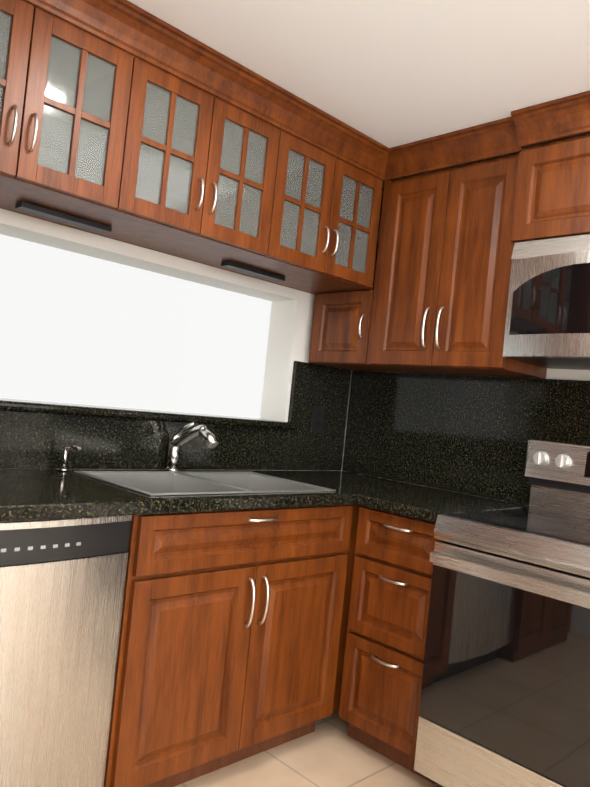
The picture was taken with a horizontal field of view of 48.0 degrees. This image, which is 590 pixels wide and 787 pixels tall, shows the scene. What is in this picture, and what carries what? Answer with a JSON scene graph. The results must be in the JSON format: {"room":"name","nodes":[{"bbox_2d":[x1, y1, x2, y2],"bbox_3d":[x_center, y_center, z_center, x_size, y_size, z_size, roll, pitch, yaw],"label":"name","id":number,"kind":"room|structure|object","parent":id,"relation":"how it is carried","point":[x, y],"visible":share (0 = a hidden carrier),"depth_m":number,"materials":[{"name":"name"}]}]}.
{"room":"kitchen","nodes":[
{"label":"kitchen","id":0,"kind":"room"},
{"bbox_2d":[0,234,191,411],"bbox_3d":[-3.341,-0.282,4.903,6.200,2.500,0.100,7,-2,-44],"label":"window","id":1,"kind":"structure","parent":0,"point":[78,328],"depth_m":6.19,"materials":[{"name":"white glass"}]},
{"bbox_2d":[0,208,347,470],"bbox_3d":[-0.842,0.018,2.377,3.170,2.310,0.170,7,-2,-44],"label":"wall","id":2,"kind":"structure","parent":0,"point":[290,327],"depth_m":2.85,"materials":[{"name":"white paint"}]},
{"bbox_2d":[0,398,298,429],"bbox_3d":[-0.662,0.073,2.506,1.696,0.032,0.221,7,-2,-44],"label":"sill ledge","id":3,"kind":"object","parent":2,"relation":"on","point":[61,408],"visible":0.91,"depth_m":2.45,"materials":[{"name":"black stone"}]},
{"bbox_2d":[0,361,351,470],"bbox_3d":[-0.520,0.037,2.555,2.130,0.511,0.022,7,-2,-44],"label":"backsplash","id":4,"kind":"structure","parent":2,"relation":"attached to","point":[28,440],"depth_m":2.68,"materials":[{"name":"black stone"}]},
{"bbox_2d":[311,405,324,431],"bbox_3d":[0.110,0.121,3.159,0.076,0.125,0.008,7,-2,-44],"label":"electrical outlet plate","id":5,"kind":"object","parent":4,"relation":"attached to","point":[317,419],"visible":1,"depth_m":3.15,"materials":[{"name":"black plastic"}]},
{"bbox_2d":[180,282,271,417],"bbox_3d":[0.058,0.078,5.769,0.100,2.500,3.420,7,-2,-44],"label":"window","id":6,"kind":"structure","parent":0,"point":[228,331],"depth_m":6.51,"materials":[{"name":"white glass"}]},
{"bbox_2d":[175,710,436,786],"bbox_3d":[0.728,1.333,0.535,3.050,0.060,4.800,7,-2,-44],"label":"floor","id":7,"kind":"structure","parent":0,"point":[328,752],"depth_m":2.25,"materials":[{"name":"tile"}]},
{"bbox_2d":[0,515,131,786],"bbox_3d":[-0.897,0.723,1.786,0.627,0.871,0.578,7,-2,-44],"label":"dishwasher","id":8,"kind":"object","parent":7,"relation":"on","point":[62,584],"visible":1,"depth_m":1.68,"materials":[{"name":"grey metal"}]},
{"bbox_2d":[104,504,358,786],"bbox_3d":[-0.366,0.787,2.347,0.908,0.876,0.618,7,-2,-44],"label":"base cabinet","id":9,"kind":"object","parent":7,"relation":"on","point":[232,638],"depth_m":2.07,"materials":[{"name":"brown wood"}]},
{"bbox_2d":[0,469,431,521],"bbox_3d":[-0.314,0.331,2.327,2.153,0.039,0.628,7,-2,-44],"label":"countertop","id":10,"kind":"structure","parent":9,"relation":"on","point":[35,494],"depth_m":1.91,"materials":[{"name":"black stone"}]},
{"bbox_2d":[58,444,80,471],"bbox_3d":[-0.757,0.217,2.217,0.035,0.093,0.093,7,-2,-44],"label":"soap dispenser","id":11,"kind":"object","parent":10,"relation":"on","point":[63,468],"visible":0.98,"depth_m":2.23,"materials":[{"name":"silver metal"}]},
{"bbox_2d":[164,421,217,470],"bbox_3d":[-0.394,0.205,2.507,0.237,0.200,0.060,5,-1,36],"label":"faucet","id":12,"kind":"object","parent":10,"relation":"on","point":[177,441],"visible":0.96,"depth_m":2.52,"materials":[{"name":"silver metal"}]},
{"bbox_2d":[73,471,335,495],"bbox_3d":[-0.311,0.421,2.339,0.794,0.226,0.484,7,-2,-44],"label":"stainless steel sink","id":13,"kind":"object","parent":10,"relation":"in","point":[153,483],"visible":0.35,"depth_m":2.43,"materials":[{"name":"grey metal"}]},
{"bbox_2d":[268,471,413,484],"bbox_3d":[0.232,0.397,2.859,0.623,0.039,0.420,7,-2,-44],"label":"countertop","id":14,"kind":"structure","parent":9,"relation":"on","point":[333,477],"depth_m":2.94,"materials":[{"name":"black stone"}]},
{"bbox_2d":[340,516,357,693],"bbox_3d":[0.159,0.850,2.863,0.679,0.876,0.618,7,-2,-44],"label":"base cabinet","id":15,"kind":"object","parent":7,"relation":"on","point":[356,516],"depth_m":2.50,"materials":[{"name":"brown wood"}]},
{"bbox_2d":[338,505,440,784],"bbox_3d":[0.525,0.880,2.510,0.649,0.875,0.392,7,-2,-44],"label":"base cabinet","id":16,"kind":"object","parent":7,"relation":"on","point":[384,654],"visible":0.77,"depth_m":2.31,"materials":[{"name":"brown wood"}]},
{"bbox_2d":[356,488,528,522],"bbox_3d":[0.583,0.425,2.498,0.623,0.039,0.348,7,-2,-44],"label":"countertop","id":17,"kind":"structure","parent":16,"relation":"on","point":[422,504],"depth_m":2.41,"materials":[{"name":"black stone"}]},
{"bbox_2d":[414,440,589,786],"bbox_3d":[0.905,0.759,2.046,0.725,1.175,0.782,7,-2,-44],"label":"range oven","id":18,"kind":"object","parent":7,"relation":"on","point":[505,696],"visible":1,"depth_m":1.94,"materials":[{"name":"grey metal"}]},
{"bbox_2d":[34,0,589,183],"bbox_3d":[0.966,-1.025,0.580,3.050,0.060,4.800,7,-2,-44],"label":"ceiling","id":19,"kind":"structure","parent":0,"point":[390,73],"depth_m":2.01,"materials":[{"name":"white paint"}]},
{"bbox_2d":[341,216,589,505],"bbox_3d":[1.973,0.289,1.666,0.120,2.310,4.800,7,-2,-44],"label":"wall","id":20,"kind":"structure","parent":0,"point":[569,374],"depth_m":2.60,"materials":[{"name":"white"}]},
{"bbox_2d":[308,280,379,371],"bbox_3d":[0.316,-0.290,3.078,0.352,0.343,0.361,7,-2,-44],"label":"upper cabinet","id":21,"kind":"object","parent":20,"relation":"attached to","point":[334,305],"depth_m":2.98,"materials":[{"name":"brown wood"}]},
{"bbox_2d":[348,136,549,378],"bbox_3d":[0.665,-0.488,2.708,0.406,0.793,0.668,7,-2,-44],"label":"upper cabinet","id":22,"kind":"object","parent":20,"relation":"attached to","point":[437,301],"depth_m":2.60,"materials":[{"name":"brown wood"}]},
{"bbox_2d":[344,371,589,504],"bbox_3d":[1.435,0.231,2.115,0.022,0.504,3.398,7,-2,-44],"label":"backsplash","id":23,"kind":"structure","parent":20,"relation":"attached to","point":[470,435],"depth_m":2.85,"materials":[{"name":"black stone"}]},
{"bbox_2d":[512,96,589,242],"bbox_3d":[1.194,-0.718,2.212,0.388,0.441,0.780,7,-2,-44],"label":"upper cabinet","id":24,"kind":"object","parent":20,"relation":"attached to","point":[555,176],"depth_m":2.25,"materials":[{"name":"brown wood"}]},
{"bbox_2d":[503,234,589,369],"bbox_3d":[1.123,-0.298,2.175,0.469,0.406,0.748,7,-2,-44],"label":"over-the-range microwave","id":25,"kind":"object","parent":24,"relation":"attached to","point":[547,325],"visible":1,"depth_m":2.21,"materials":[{"name":"silver metal"}]}
]}

